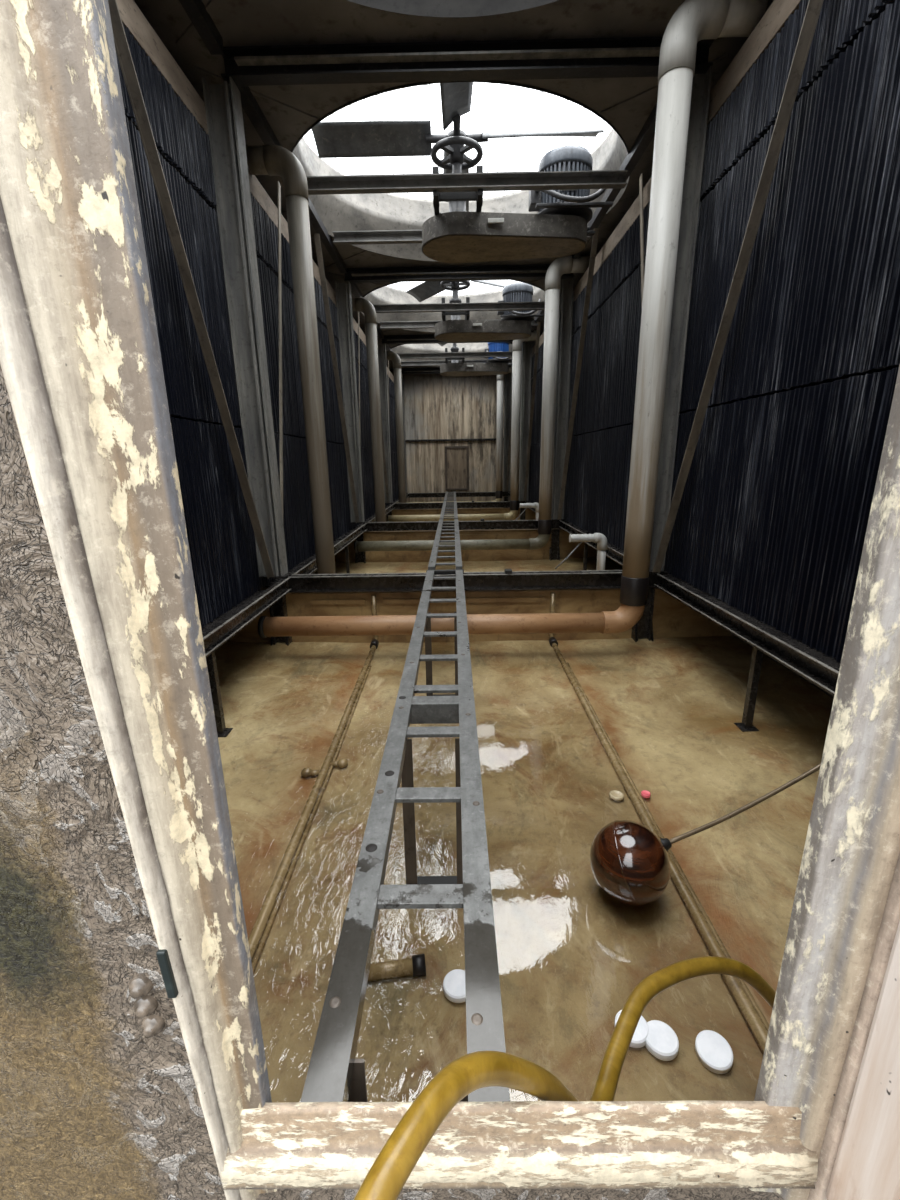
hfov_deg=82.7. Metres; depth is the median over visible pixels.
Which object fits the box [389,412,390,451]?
pack
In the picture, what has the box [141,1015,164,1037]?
head
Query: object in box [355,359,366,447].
pack
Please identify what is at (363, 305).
riser pipe
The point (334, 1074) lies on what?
ladder
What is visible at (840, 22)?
pack
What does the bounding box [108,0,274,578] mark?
diagonal brace
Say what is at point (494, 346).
motor
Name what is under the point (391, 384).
pack
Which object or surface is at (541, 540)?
pipe
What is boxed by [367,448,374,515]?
pack
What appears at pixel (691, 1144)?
door sill
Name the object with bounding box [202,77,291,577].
steel column
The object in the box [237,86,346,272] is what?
roof angle
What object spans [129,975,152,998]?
head
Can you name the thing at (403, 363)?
beam
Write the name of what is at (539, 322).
diagonal brace
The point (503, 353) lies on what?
beam
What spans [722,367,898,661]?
pack
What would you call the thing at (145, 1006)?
head
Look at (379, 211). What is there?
stack
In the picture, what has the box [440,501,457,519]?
ladder
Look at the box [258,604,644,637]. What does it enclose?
pipe
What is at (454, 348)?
frame
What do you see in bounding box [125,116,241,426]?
pack
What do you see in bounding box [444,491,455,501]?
ladder
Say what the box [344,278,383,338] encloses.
roof angle
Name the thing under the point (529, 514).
wall
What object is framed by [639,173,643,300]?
strip
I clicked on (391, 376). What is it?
header board
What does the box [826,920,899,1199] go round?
door
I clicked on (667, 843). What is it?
socket
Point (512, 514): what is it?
pipe
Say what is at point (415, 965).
pipe stub
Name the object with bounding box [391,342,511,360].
stack
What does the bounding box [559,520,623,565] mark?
beam
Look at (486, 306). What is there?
beam
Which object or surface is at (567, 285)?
steel column
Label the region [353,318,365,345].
header board
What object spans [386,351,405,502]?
riser pipe
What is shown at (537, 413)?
pack
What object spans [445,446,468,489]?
door
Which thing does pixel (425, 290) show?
fan
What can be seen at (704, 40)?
roof angle
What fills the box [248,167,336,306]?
header board
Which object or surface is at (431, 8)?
stack
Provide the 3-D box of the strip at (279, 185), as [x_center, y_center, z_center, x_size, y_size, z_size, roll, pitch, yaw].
[-1.513,-2.002,4.565,0.010,3.365,1.013,-1,15,1]
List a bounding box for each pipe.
[246,145,335,573]
[248,595,378,973]
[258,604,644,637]
[352,298,385,521]
[354,534,549,551]
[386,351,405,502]
[387,510,517,521]
[406,498,501,502]
[496,365,511,497]
[510,330,536,509]
[516,502,538,519]
[538,255,588,533]
[549,592,768,1053]
[555,533,606,569]
[620,0,767,605]
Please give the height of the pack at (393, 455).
1.308 m
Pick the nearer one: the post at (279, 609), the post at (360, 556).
the post at (279, 609)
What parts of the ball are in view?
rod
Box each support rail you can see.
[202,590,264,632]
[265,530,352,586]
[353,514,374,528]
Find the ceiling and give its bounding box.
[134,0,773,369]
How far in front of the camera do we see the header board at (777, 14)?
3.00 m
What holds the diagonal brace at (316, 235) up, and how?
attached to the steel column at (343, 290)
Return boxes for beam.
[202,578,291,657]
[221,37,714,85]
[286,569,661,592]
[290,523,367,574]
[306,170,627,194]
[332,226,590,244]
[344,264,574,282]
[366,519,562,530]
[367,503,394,521]
[373,301,544,312]
[380,319,535,328]
[382,335,530,343]
[393,501,528,508]
[397,351,512,358]
[401,360,511,365]
[401,368,510,373]
[408,492,509,497]
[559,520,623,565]
[654,573,840,695]
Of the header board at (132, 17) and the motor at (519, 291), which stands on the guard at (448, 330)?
the motor at (519, 291)
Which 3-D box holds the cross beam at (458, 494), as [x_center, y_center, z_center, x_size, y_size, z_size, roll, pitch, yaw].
[0.287,-3.292,15.973,3.220,0.133,0.123,-1,15,1]
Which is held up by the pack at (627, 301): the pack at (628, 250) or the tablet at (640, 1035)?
the pack at (628, 250)
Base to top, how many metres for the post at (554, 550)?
0.522 m
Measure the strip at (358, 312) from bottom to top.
3.365 m
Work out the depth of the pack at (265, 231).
4.68 m
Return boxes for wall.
[0,366,783,1199]
[227,588,732,642]
[334,529,597,561]
[386,508,535,530]
[390,370,519,509]
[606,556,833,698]
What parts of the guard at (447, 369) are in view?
panel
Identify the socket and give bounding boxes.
[660,838,671,850]
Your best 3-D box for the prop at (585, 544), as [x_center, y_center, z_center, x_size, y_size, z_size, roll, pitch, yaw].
[1.787,-0.512,6.755,0.100,0.555,0.100,-1,15,1]
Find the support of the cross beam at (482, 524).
on the wall at (566, 547)
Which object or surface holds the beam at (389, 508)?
on the prop
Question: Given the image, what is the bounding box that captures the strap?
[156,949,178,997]
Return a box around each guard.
[422,211,586,262]
[435,320,530,341]
[440,363,507,375]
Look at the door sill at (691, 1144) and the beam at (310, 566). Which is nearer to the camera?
the door sill at (691, 1144)
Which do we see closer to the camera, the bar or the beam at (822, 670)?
the beam at (822, 670)
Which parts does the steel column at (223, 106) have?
plate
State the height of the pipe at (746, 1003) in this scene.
0.490 m
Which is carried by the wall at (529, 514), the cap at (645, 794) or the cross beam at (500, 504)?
the cross beam at (500, 504)
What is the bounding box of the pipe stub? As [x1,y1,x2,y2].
[368,953,425,981]
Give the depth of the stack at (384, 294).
10.40 m
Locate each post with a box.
[269,595,291,645]
[355,534,365,562]
[520,508,524,519]
[548,529,559,560]
[631,588,654,641]
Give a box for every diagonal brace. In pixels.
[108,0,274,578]
[314,233,359,522]
[381,418,389,503]
[506,397,511,490]
[523,321,540,500]
[557,228,598,519]
[652,0,823,573]
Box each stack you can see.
[291,80,628,260]
[347,0,557,16]
[361,280,544,331]
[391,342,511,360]
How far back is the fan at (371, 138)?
5.19 m
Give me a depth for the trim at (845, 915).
0.59 m
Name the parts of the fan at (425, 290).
blade, blade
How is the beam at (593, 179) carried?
attached to the roof angle at (647, 132)
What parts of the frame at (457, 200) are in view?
plate, cross plate, plate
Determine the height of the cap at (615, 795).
0.018 m
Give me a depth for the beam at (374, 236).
6.06 m
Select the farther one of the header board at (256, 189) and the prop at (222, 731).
the header board at (256, 189)
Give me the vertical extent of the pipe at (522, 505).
0.869 m
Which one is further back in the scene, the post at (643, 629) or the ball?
the post at (643, 629)
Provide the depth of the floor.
2.24 m
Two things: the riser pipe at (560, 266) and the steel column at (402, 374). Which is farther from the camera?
the steel column at (402, 374)
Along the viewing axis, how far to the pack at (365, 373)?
9.91 m
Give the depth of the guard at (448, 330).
9.06 m
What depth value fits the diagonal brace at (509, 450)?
15.02 m
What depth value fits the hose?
0.66 m
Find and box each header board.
[116,0,207,133]
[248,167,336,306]
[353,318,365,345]
[387,367,393,382]
[533,287,574,354]
[574,177,651,300]
[707,0,800,124]
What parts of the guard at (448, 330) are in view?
panel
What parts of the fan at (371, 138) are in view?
blade, blade, blade, blade, blade, blade, blade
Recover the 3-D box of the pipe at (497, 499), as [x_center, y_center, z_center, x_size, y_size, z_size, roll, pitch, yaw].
[0.080,-2.967,15.616,3.014,0.245,0.178,-1,15,1]
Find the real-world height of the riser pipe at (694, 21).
3.736 m
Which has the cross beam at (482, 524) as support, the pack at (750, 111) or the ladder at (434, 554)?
the ladder at (434, 554)
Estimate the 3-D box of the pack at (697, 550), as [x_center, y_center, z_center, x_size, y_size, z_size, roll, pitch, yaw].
[2.060,-0.733,3.715,0.531,1.266,0.971,-1,15,1]
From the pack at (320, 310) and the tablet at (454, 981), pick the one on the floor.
the tablet at (454, 981)
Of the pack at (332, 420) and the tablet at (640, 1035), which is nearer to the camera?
the tablet at (640, 1035)
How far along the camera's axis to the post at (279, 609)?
4.44 m
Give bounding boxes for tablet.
[443,969,465,1002]
[615,1010,647,1047]
[645,1020,678,1060]
[695,1030,732,1073]
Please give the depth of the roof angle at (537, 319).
9.71 m
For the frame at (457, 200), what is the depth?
4.94 m
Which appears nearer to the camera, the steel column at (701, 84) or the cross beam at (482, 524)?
the steel column at (701, 84)
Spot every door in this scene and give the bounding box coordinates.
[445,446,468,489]
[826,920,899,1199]
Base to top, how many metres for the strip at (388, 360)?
3.365 m
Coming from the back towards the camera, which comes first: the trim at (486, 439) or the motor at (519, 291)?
the trim at (486, 439)
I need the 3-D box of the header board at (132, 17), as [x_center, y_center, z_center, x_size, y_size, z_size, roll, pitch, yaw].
[-1.690,-2.813,1.765,0.040,0.185,3.695,-1,15,1]
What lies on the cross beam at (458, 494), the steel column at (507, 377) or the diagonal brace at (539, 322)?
the steel column at (507, 377)
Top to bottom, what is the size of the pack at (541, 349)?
0.425 m
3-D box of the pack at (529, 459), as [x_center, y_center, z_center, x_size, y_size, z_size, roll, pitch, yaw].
[2.113,-3.197,12.840,0.532,1.266,1.914,-1,15,1]
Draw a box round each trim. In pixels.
[0,0,276,1199]
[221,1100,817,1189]
[405,438,503,441]
[749,365,899,1199]
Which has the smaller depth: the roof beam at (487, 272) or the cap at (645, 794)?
the cap at (645, 794)
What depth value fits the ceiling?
3.36 m
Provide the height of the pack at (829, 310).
1.410 m
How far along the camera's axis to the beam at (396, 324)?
9.92 m
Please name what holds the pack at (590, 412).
on the pack at (586, 457)
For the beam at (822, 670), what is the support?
attached to the cross beam at (509, 579)
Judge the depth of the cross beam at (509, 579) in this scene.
4.37 m
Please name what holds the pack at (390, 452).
on the support rail
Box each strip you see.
[278,181,282,516]
[358,312,360,449]
[388,360,388,405]
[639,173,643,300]
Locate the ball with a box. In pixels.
[590,763,820,905]
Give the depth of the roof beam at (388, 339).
11.18 m
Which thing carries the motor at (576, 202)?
on the guard at (456, 236)
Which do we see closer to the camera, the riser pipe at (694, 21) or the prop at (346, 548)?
the riser pipe at (694, 21)
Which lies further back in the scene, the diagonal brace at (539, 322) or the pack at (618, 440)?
the diagonal brace at (539, 322)
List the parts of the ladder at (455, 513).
rail, rail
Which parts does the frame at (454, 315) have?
plate, cross plate, plate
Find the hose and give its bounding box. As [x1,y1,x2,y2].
[353,956,775,1199]
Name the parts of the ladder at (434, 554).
rail, rail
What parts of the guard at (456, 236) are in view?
name plate, panel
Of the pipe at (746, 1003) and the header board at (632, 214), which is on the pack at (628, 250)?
the header board at (632, 214)
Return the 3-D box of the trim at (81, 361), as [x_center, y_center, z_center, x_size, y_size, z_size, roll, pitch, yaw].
[-0.348,-0.047,0.502,0.160,1.900,0.050,-1,15,1]
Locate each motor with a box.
[484,342,511,364]
[497,282,543,326]
[528,145,612,235]
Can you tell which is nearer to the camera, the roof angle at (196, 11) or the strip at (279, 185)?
the roof angle at (196, 11)
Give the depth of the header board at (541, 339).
10.21 m
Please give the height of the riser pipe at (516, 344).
3.736 m
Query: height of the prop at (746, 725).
0.555 m
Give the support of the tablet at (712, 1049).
on the floor
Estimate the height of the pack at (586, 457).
1.266 m
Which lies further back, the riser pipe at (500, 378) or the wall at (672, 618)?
the riser pipe at (500, 378)
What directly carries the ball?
attached to the beam at (822, 670)
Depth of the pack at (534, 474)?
11.13 m
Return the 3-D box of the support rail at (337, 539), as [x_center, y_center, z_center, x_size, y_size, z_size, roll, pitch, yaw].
[-1.569,-0.619,6.347,0.280,0.012,3.850,-1,15,1]
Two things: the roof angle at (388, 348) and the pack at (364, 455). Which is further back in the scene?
the roof angle at (388, 348)
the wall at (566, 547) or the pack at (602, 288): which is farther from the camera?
the wall at (566, 547)
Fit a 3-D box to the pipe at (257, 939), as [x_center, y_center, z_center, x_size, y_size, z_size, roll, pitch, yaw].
[-0.666,0.667,2.722,0.229,0.487,3.661,-1,15,1]
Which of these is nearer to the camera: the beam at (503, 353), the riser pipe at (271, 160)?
the riser pipe at (271, 160)
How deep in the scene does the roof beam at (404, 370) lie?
15.05 m
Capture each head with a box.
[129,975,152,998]
[134,995,157,1017]
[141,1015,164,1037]
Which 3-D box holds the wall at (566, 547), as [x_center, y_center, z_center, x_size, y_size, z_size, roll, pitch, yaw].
[0.137,-0.881,8.397,4.780,0.520,0.126,-1,15,1]
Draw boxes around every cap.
[609,790,623,800]
[641,790,650,797]
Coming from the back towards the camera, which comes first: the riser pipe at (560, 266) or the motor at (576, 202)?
the riser pipe at (560, 266)
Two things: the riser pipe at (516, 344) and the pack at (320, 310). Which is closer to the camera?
the pack at (320, 310)
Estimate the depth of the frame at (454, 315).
8.97 m
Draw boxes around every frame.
[432,162,482,214]
[442,290,469,320]
[445,343,464,362]
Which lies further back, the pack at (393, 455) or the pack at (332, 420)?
the pack at (393, 455)
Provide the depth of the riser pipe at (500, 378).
15.03 m
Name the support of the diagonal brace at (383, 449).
attached to the steel column at (382, 362)
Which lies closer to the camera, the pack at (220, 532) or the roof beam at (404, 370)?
the pack at (220, 532)
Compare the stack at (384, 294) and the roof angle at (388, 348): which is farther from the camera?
the roof angle at (388, 348)
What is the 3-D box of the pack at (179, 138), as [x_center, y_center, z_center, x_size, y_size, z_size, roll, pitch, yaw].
[-1.914,-2.749,2.728,0.532,0.425,1.871,-1,15,1]
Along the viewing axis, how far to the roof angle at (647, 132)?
4.62 m
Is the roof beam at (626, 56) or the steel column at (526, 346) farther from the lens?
the steel column at (526, 346)
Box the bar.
[426,569,463,573]
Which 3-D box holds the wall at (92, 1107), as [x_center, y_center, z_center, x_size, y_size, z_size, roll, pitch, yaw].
[0.065,-0.661,0.374,4.900,4.280,0.053,-1,15,1]
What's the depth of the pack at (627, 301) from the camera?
5.26 m
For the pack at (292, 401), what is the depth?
5.01 m
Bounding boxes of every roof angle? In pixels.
[179,0,223,54]
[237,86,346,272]
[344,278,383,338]
[383,344,401,370]
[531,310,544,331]
[572,103,656,258]
[698,39,713,43]
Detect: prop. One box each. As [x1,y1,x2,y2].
[206,647,232,736]
[345,543,349,573]
[583,543,587,569]
[734,641,763,731]
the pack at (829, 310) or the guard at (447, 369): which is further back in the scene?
the guard at (447, 369)
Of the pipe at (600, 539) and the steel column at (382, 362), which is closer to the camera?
the pipe at (600, 539)
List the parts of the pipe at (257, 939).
knob, knob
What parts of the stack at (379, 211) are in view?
fan guard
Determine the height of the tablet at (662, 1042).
0.026 m
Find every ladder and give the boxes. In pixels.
[300,570,509,1101]
[428,519,461,569]
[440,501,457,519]
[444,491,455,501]
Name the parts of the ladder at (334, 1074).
leg, rail, leg, leg, leg, leg, leg, rail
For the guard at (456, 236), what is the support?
attached to the frame at (457, 200)
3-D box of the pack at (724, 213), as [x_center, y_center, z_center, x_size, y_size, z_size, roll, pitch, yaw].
[2.040,-2.031,3.365,0.531,1.410,0.971,-1,15,1]
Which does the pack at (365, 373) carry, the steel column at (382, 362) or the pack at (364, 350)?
the pack at (364, 350)
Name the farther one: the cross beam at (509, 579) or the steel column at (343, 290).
the steel column at (343, 290)
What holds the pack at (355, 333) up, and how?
on the pack at (363, 435)
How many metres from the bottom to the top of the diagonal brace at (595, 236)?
3.474 m
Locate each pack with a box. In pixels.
[115,23,216,211]
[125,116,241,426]
[170,417,262,628]
[235,257,305,438]
[250,192,293,293]
[262,433,314,586]
[314,278,338,339]
[317,320,343,443]
[326,442,351,540]
[338,331,362,364]
[352,448,370,528]
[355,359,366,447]
[361,340,367,371]
[363,368,371,448]
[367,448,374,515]
[385,452,392,506]
[389,378,394,399]
[389,395,396,452]
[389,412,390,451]
[391,452,398,501]
[519,459,529,499]
[529,443,540,502]
[531,368,542,444]
[532,342,543,376]
[564,430,604,533]
[568,295,612,436]
[572,246,616,333]
[599,424,632,549]
[605,259,685,428]
[614,129,706,288]
[664,400,747,599]
[679,125,778,411]
[701,9,798,197]
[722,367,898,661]
[748,0,899,396]
[791,0,894,101]
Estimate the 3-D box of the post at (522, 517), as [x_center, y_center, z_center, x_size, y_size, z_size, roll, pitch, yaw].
[1.724,-1.933,12.162,0.180,0.522,0.190,-1,15,1]
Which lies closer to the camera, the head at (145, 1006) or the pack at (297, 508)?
the head at (145, 1006)
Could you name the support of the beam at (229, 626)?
attached to the cross beam at (509, 579)
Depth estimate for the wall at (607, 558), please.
3.74 m
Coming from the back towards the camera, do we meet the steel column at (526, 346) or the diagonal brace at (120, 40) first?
the steel column at (526, 346)
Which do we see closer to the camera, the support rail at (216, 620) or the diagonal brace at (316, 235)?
the support rail at (216, 620)
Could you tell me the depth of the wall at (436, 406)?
15.63 m
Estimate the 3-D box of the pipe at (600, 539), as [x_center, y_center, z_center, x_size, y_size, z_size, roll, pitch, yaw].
[1.338,-0.254,5.258,0.515,0.869,0.100,-1,15,1]
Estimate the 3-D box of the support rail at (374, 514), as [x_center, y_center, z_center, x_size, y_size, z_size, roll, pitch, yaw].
[-1.546,-1.662,10.209,0.280,0.012,3.850,-1,15,1]
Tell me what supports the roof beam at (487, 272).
attached to the ceiling
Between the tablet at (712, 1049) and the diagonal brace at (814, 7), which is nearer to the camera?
the tablet at (712, 1049)
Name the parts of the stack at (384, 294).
fan guard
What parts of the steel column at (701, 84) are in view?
plate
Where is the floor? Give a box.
[215,529,833,1101]
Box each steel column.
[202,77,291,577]
[335,281,366,522]
[378,344,393,503]
[401,374,406,492]
[502,372,511,491]
[519,341,531,501]
[551,277,573,519]
[649,66,712,572]
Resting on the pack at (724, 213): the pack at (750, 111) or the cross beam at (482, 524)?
the pack at (750, 111)
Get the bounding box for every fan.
[312,82,603,211]
[406,280,506,301]
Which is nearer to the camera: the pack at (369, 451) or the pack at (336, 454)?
the pack at (336, 454)

